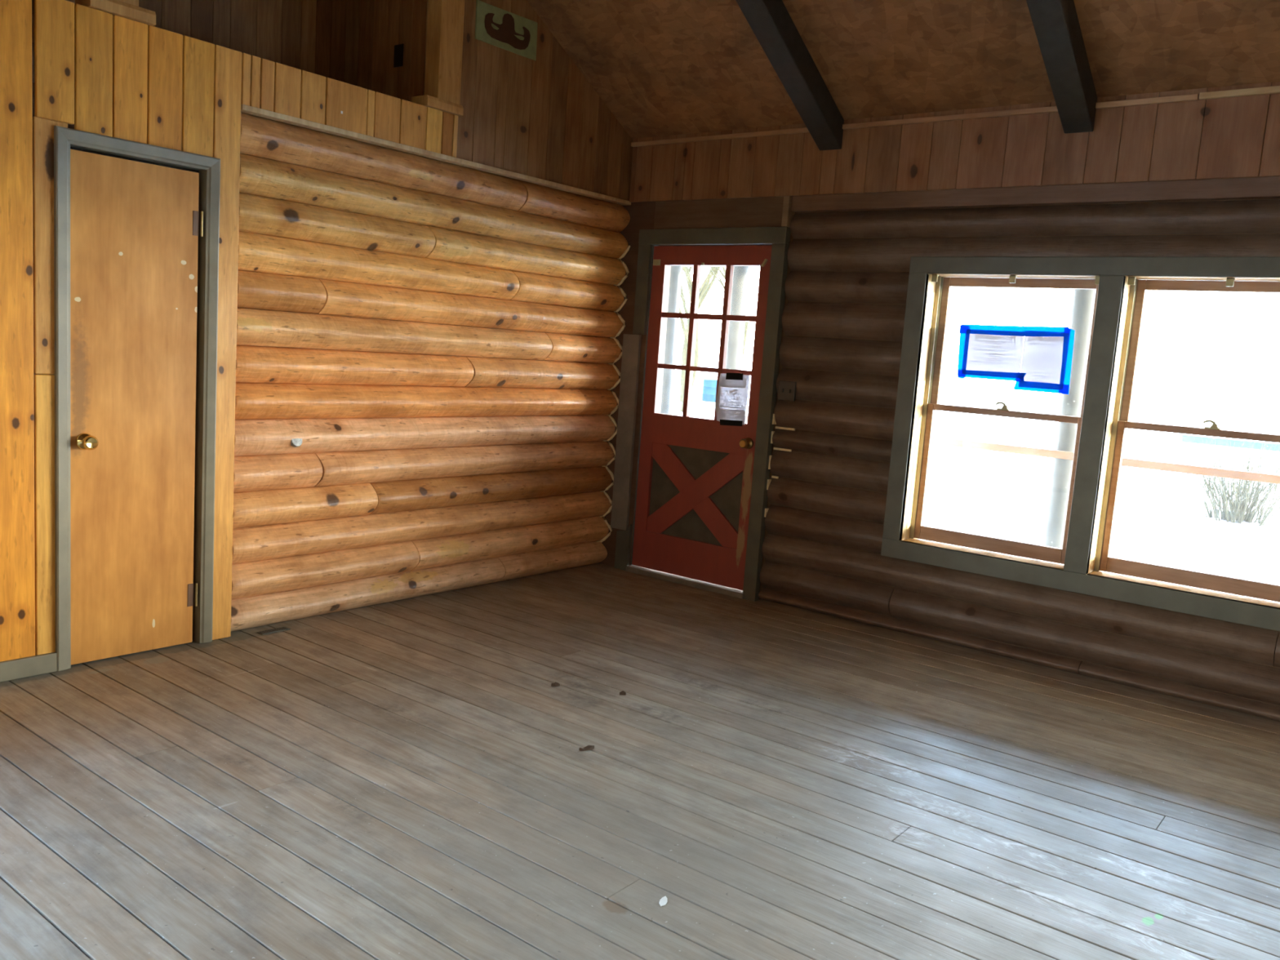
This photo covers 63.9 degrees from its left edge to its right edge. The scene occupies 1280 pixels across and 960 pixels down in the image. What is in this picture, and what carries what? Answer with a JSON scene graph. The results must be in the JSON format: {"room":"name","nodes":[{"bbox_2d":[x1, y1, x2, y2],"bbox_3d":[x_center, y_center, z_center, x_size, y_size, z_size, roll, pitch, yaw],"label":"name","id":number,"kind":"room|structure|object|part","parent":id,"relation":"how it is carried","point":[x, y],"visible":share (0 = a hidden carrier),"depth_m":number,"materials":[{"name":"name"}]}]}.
{"room":"empty log cabin","nodes":[
{"label":"empty log cabin","id":0,"kind":"room"},
{"bbox_2d":[0,0,633,662],"bbox_3d":[-2.972,-2.227,3.267,0.914,6.400,9.000,10,9,37],"label":"wall","id":1,"kind":"structure","parent":0,"point":[417,304],"depth_m":5.03,"materials":[{"name":"orange wood"}]},
{"bbox_2d":[0,652,56,682],"bbox_3d":[-3.777,0.853,2.151,0.018,0.076,4.802,10,9,37],"label":"baseboard","id":2,"kind":"structure","parent":1,"relation":"attached to","point":[29,666],"depth_m":3.95,"materials":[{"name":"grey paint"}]},
{"bbox_2d":[75,0,155,26],"bbox_3d":[-1.953,-2.689,3.834,0.126,1.840,0.249,10,9,37],"label":"post","id":3,"kind":"object","parent":1,"relation":"attached to","point":[128,9],"visible":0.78,"depth_m":3.92,"materials":[{"name":"orange wood"}]},
{"bbox_2d":[35,125,220,671],"bbox_3d":[-2.078,-0.303,4.202,0.216,2.080,0.651,10,9,37],"label":"door","id":4,"kind":"structure","parent":1,"relation":"in","point":[136,224],"depth_m":4.16,"materials":[{"name":"brown wood"}]},
{"bbox_3d":[-2.157,-0.148,4.010,0.066,0.066,0.066,10,9,37],"label":"knob","id":5,"kind":"part","parent":4,"relation":"part of","materials":[{"name":"gold metal"}]},
{"bbox_2d":[393,44,404,67],"bbox_3d":[-1.296,-2.277,5.506,0.073,0.115,0.006,10,9,37],"label":"outlet plate","id":6,"kind":"object","parent":1,"relation":"attached to","point":[398,49],"visible":1,"depth_m":5.50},
{"bbox_3d":[-0.894,-1.660,5.401,0.064,0.022,2.644,10,9,37],"label":"trim","id":7,"kind":"part","parent":1,"relation":"part of","materials":[{"name":"brown wood"}]},
{"bbox_2d":[411,0,464,115],"bbox_3d":[-0.997,-2.333,5.152,0.126,0.935,0.236,10,9,37],"label":"post","id":8,"kind":"object","parent":1,"relation":"attached to","point":[445,25],"visible":0.85,"depth_m":5.15,"materials":[{"name":"orange wood"}]},
{"bbox_2d":[475,0,537,60],"bbox_3d":[-0.705,-2.389,5.452,0.010,0.202,0.448,10,9,37],"label":"wall plaque","id":9,"kind":"object","parent":1,"relation":"attached to","point":[495,26],"visible":1,"depth_m":5.44,"materials":[{"name":"brown paint"}]},
{"bbox_2d":[0,563,1279,959],"bbox_3d":[0.213,1.405,1.100,9.500,0.200,8.800,10,9,37],"label":"floor","id":10,"kind":"structure","parent":0,"point":[408,779],"depth_m":3.27,"materials":[{"name":"wood"}]},
{"bbox_2d":[257,626,290,635],"bbox_3d":[-1.701,0.700,4.766,0.046,0.006,0.145,10,9,37],"label":"floor vent","id":11,"kind":"object","parent":10,"relation":"in","point":[282,628],"visible":1,"depth_m":4.76,"materials":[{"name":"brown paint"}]},
{"bbox_2d":[259,626,287,633],"bbox_3d":[-1.701,0.698,4.765,0.034,0.002,0.128,10,9,37],"label":"grille","id":12,"kind":"object","parent":11,"relation":"attached to","point":[278,629],"depth_m":4.76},
{"bbox_2d":[551,681,559,686],"bbox_3d":[-0.351,0.851,4.276,0.036,0.016,0.013,0,8,-29],"label":"dry leaf","id":13,"kind":"object","parent":10,"relation":"on","point":[555,684],"visible":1,"depth_m":4.27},
{"bbox_2d":[578,745,594,751],"bbox_3d":[-0.186,0.948,3.628,0.060,0.012,0.015,-1,9,-34],"label":"dry leaf","id":14,"kind":"object","parent":10,"relation":"on","point":[588,747],"visible":1,"depth_m":3.63,"materials":[{"name":"brown plant"}]},
{"bbox_2d":[619,690,626,695],"bbox_3d":[-0.071,0.877,4.227,0.026,0.016,0.012,3,7,-5],"label":"dry leaf","id":15,"kind":"object","parent":10,"relation":"on","point":[622,693],"visible":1,"depth_m":4.22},
{"bbox_2d":[658,896,667,906],"bbox_3d":[0.061,1.093,2.662,0.020,0.003,0.050,5,7,9],"label":"chip","id":16,"kind":"object","parent":10,"relation":"on","point":[663,901],"visible":1,"depth_m":2.66,"materials":[{"name":"white"}]},
{"bbox_2d":[526,0,1279,140],"bbox_3d":[0.448,-2.555,0.539,9.500,2.498,8.660,10,9,37],"label":"ceiling","id":17,"kind":"structure","parent":0,"point":[661,68],"depth_m":4.95,"materials":[{"name":"brown wood"}]},
{"bbox_2d":[735,0,844,150],"bbox_3d":[-0.200,-2.899,3.704,0.135,2.502,4.278,10,9,37],"label":"ceiling beam","id":18,"kind":"structure","parent":17,"relation":"attached to","point":[771,22],"depth_m":5.11,"materials":[{"name":"black wood"}]},
{"bbox_2d":[1026,0,1097,133],"bbox_3d":[0.808,-2.729,2.927,0.132,2.502,4.278,10,9,37],"label":"ceiling beam","id":19,"kind":"structure","parent":17,"relation":"attached to","point":[1055,23],"depth_m":4.44,"materials":[{"name":"black wood"}]},
{"bbox_2d":[598,81,1279,721],"bbox_3d":[3.184,-0.235,4.098,8.900,3.100,0.242,10,9,37],"label":"wall","id":20,"kind":"structure","parent":0,"point":[1191,172],"depth_m":5.29,"materials":[{"name":"brown wood"}]},
{"bbox_2d":[596,244,630,542],"bbox_3d":[-0.168,-0.531,6.567,0.099,1.910,0.050,10,9,37],"label":"trim","id":21,"kind":"structure","parent":20,"relation":"attached to","point":[627,250],"depth_m":6.57,"materials":[{"name":"brown wood"}]},
{"bbox_2d":[610,226,791,601],"bbox_3d":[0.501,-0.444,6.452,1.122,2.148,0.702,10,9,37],"label":"door","id":22,"kind":"structure","parent":20,"relation":"in","point":[700,504],"depth_m":6.22,"materials":[{"name":"red paint"}]},
{"bbox_3d":[0.343,0.087,6.288,0.684,0.565,0.014,10,9,37],"label":"panel","id":23,"kind":"part","parent":22,"relation":"part of","materials":[{"name":"red wood"}]},
{"bbox_2d":[720,419,742,426],"bbox_3d":[0.537,-0.337,6.060,0.160,0.040,0.001,10,9,37],"label":"tape","id":24,"kind":"object","parent":22,"relation":"attached to","point":[722,422],"visible":1,"depth_m":6.06,"materials":[{"name":"black plastic"}]},
{"bbox_2d":[715,373,749,424],"bbox_3d":[0.540,-0.480,6.048,0.222,0.290,0.001,10,9,37],"label":"notice","id":25,"kind":"object","parent":22,"relation":"attached to","point":[731,401],"visible":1,"depth_m":6.05,"materials":[{"name":"paper"}]},
{"bbox_2d":[725,373,742,380],"bbox_3d":[0.555,-0.608,6.026,0.120,0.044,0.001,10,9,37],"label":"tape","id":26,"kind":"object","parent":22,"relation":"attached to","point":[739,376],"visible":1,"depth_m":6.03,"materials":[{"name":"black plastic"}]},
{"bbox_3d":[0.615,-0.213,5.975,0.066,0.066,0.066,10,9,37],"label":"knob","id":27,"kind":"part","parent":22,"relation":"part of","materials":[{"name":"gold metal"}]},
{"bbox_2d":[777,380,796,401],"bbox_3d":[0.829,-0.505,5.809,0.108,0.110,0.028,10,9,37],"label":"light switch","id":28,"kind":"object","parent":20,"relation":"attached to","point":[787,389],"visible":1,"depth_m":5.80,"materials":[{"name":"brown plastic"}]},
{"bbox_3d":[2.933,-1.577,4.057,7.600,0.028,0.022,10,9,37],"label":"ceiling trim","id":29,"kind":"part","parent":20,"relation":"part of","materials":[{"name":"brown wood"}]},
{"bbox_2d":[898,273,1100,570],"bbox_3d":[1.829,-0.315,5.184,0.878,1.442,0.274,10,9,37],"label":"window","id":30,"kind":"structure","parent":20,"relation":"in","point":[926,399],"depth_m":5.34,"materials":[{"name":"brown wood"}]},
{"bbox_2d":[957,324,969,378],"bbox_3d":[1.681,-0.667,5.342,0.055,0.279,0.001,10,9,37],"label":"tape","id":31,"kind":"object","parent":30,"relation":"attached to","point":[964,330],"visible":1,"depth_m":5.34,"materials":[{"name":"blue plastic"}]},
{"bbox_2d":[957,369,1017,381],"bbox_3d":[1.795,-0.539,5.261,0.338,0.043,0.001,10,9,37],"label":"tape","id":32,"kind":"object","parent":30,"relation":"attached to","point":[962,373],"visible":1,"depth_m":5.27,"materials":[{"name":"blue plastic"}]},
{"bbox_2d":[965,333,1024,373],"bbox_3d":[1.803,-0.647,5.249,0.300,0.234,0.001,10,9,37],"label":"paper notice","id":33,"kind":"object","parent":30,"relation":"attached to","point":[987,353],"visible":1,"depth_m":5.24,"materials":[{"name":"grey paper"}]},
{"bbox_3d":[1.817,0.005,5.238,0.818,0.724,0.033,10,9,37],"label":"sash","id":34,"kind":"part","parent":30,"relation":"part of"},
{"bbox_2d":[959,324,1064,336],"bbox_3d":[1.883,-0.755,5.177,0.554,0.055,0.001,10,9,37],"label":"tape","id":35,"kind":"object","parent":30,"relation":"attached to","point":[1018,331],"visible":1,"depth_m":5.17,"materials":[{"name":"blue plastic"}]},
{"bbox_3d":[1.888,-0.668,5.182,0.818,0.691,0.029,10,9,37],"label":"sash","id":36,"kind":"part","parent":30,"relation":"part of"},
{"bbox_2d":[1015,372,1026,381],"bbox_3d":[1.917,-0.517,5.167,0.051,0.046,0.001,10,9,37],"label":"tape","id":37,"kind":"object","parent":30,"relation":"attached to","point":[1020,375],"visible":1,"depth_m":5.17,"materials":[{"name":"blue plastic"}]},
{"bbox_2d":[1013,380,1064,394],"bbox_3d":[1.996,-0.462,5.109,0.269,0.049,0.001,10,9,37],"label":"tape","id":38,"kind":"object","parent":30,"relation":"attached to","point":[1020,385],"visible":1,"depth_m":5.12,"materials":[{"name":"blue plastic"}]},
{"bbox_2d":[1020,336,1063,383],"bbox_3d":[2.006,-0.595,5.094,0.218,0.282,0.001,10,9,37],"label":"paper notice","id":39,"kind":"object","parent":30,"relation":"attached to","point":[1042,356],"visible":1,"depth_m":5.10,"materials":[{"name":"grey paper"}]},
{"bbox_2d":[1058,326,1075,394],"bbox_3d":[2.090,-0.586,5.025,0.057,0.328,0.001,10,9,37],"label":"tape","id":40,"kind":"object","parent":30,"relation":"attached to","point":[1068,335],"visible":1,"depth_m":5.03,"materials":[{"name":"blue plastic"}]},
{"bbox_2d":[880,257,1279,631],"bbox_3d":[2.864,-0.120,4.233,3.854,1.570,0.036,10,9,37],"label":"trim","id":41,"kind":"structure","parent":20,"relation":"attached to","point":[1112,271],"depth_m":4.83,"materials":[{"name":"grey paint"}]},
{"bbox_2d":[1085,275,1279,608],"bbox_3d":[2.569,-0.190,4.613,0.878,1.442,0.274,10,9,37],"label":"window","id":42,"kind":"structure","parent":20,"relation":"in","point":[1100,564],"depth_m":4.78,"materials":[{"name":"brown wood"}]},
{"bbox_3d":[2.557,0.130,4.668,0.818,0.724,0.033,10,9,37],"label":"sash","id":43,"kind":"part","parent":42,"relation":"part of","materials":[{"name":"glass"}]},
{"bbox_3d":[2.627,-0.543,4.612,0.818,0.691,0.029,10,9,37],"label":"sash","id":44,"kind":"part","parent":42,"relation":"part of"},
{"bbox_3d":[1.919,-2.073,7.590,17.600,0.400,3.900,10,9,37],"label":"porch roof","id":45,"kind":"structure","parent":20,"relation":"attached to","visible":0},
{"bbox_2d":[680,265,759,266],"bbox_3d":[2.825,-1.905,8.801,17.600,0.168,0.140,10,9,37],"label":"beam","id":46,"kind":"structure","parent":45,"relation":"attached to","point":[681,265],"depth_m":10.45,"materials":[{"name":"white"}]},
{"label":"outside","id":47,"kind":"structure","parent":0,"visible":0},
{"bbox_2d":[671,364,1279,584],"bbox_3d":[21.304,-1.002,34.281,160.000,0.300,150.000,10,9,37],"label":"ground","id":48,"kind":"structure","parent":47,"point":[984,492],"depth_m":17.45,"materials":[{"name":"white snow"}]},
{"bbox_2d":[679,266,719,412],"bbox_3d":[1.318,-4.853,28.631,3.803,6.019,1.669,9,9,32],"label":"bare tree","id":49,"kind":"object","parent":48,"relation":"on","point":[705,293],"visible":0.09,"depth_m":29.17,"materials":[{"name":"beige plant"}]},
{"bbox_2d":[679,266,720,402],"bbox_3d":[1.912,-6.078,35.981,2.894,6.664,2.377,4,7,-3],"label":"bare tree","id":50,"kind":"object","parent":48,"relation":"on","point":[705,283],"visible":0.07,"depth_m":35.34,"materials":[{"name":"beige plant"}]},
{"bbox_2d":[702,378,716,402],"bbox_3d":[2.653,-3.245,37.278,0.780,0.800,0.780,10,9,37],"label":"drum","id":51,"kind":"object","parent":48,"relation":"on","point":[709,386],"visible":0.62,"depth_m":36.95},
{"bbox_2d":[707,266,748,369],"bbox_3d":[2.063,-4.109,26.405,1.514,5.186,1.024,-1,9,-36],"label":"bare tree","id":52,"kind":"object","parent":48,"relation":"on","point":[746,325],"visible":0.11,"depth_m":26.29,"materials":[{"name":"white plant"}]},
{"bbox_2d":[1173,433,1279,536],"bbox_3d":[7.615,0.027,12.940,1.281,1.160,1.288,4,7,-1],"label":"bare shrub","id":53,"kind":"object","parent":48,"relation":"on","point":[1238,518],"visible":0.86,"depth_m":12.85,"materials":[{"name":"white plant"}]},
{"bbox_2d":[1181,435,1279,451],"bbox_3d":[11.195,0.338,13.082,7.850,1.005,0.120,10,9,37],"label":"fence","id":54,"kind":"object","parent":48,"relation":"on","point":[1185,438],"visible":1,"depth_m":14.97,"materials":[{"name":"white wood"}]},
{"bbox_3d":[1.724,0.733,7.785,10.800,0.250,3.635,10,9,37],"label":"floor","id":55,"kind":"structure","parent":48,"relation":"on","visible":0},
{"bbox_2d":[660,265,682,414],"bbox_3d":[0.273,-1.075,10.861,0.188,2.351,0.184,10,9,37],"label":"porch post","id":56,"kind":"object","parent":55,"relation":"on","point":[668,387],"visible":0.34,"depth_m":10.73,"materials":[{"name":"white wood"}]},
{"bbox_2d":[725,266,749,369],"bbox_3d":[0.913,-0.967,10.368,0.202,2.351,0.198,10,9,37],"label":"porch post","id":57,"kind":"object","parent":55,"relation":"on","point":[740,275],"visible":0.24,"depth_m":10.20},
{"bbox_2d":[1042,288,1096,548],"bbox_3d":[3.513,-0.529,8.362,0.190,2.351,0.186,10,9,37],"label":"porch post","id":58,"kind":"object","parent":55,"relation":"on","point":[1083,300],"visible":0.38,"depth_m":8.29,"materials":[{"name":"white wood"}]},
{"bbox_2d":[745,415,1279,484],"bbox_3d":[3.920,-0.119,7.927,7.750,0.063,0.040,10,9,37],"label":"rail","id":59,"kind":"object","parent":58,"relation":"attached to","point":[1157,465],"visible":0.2,"depth_m":7.95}
]}

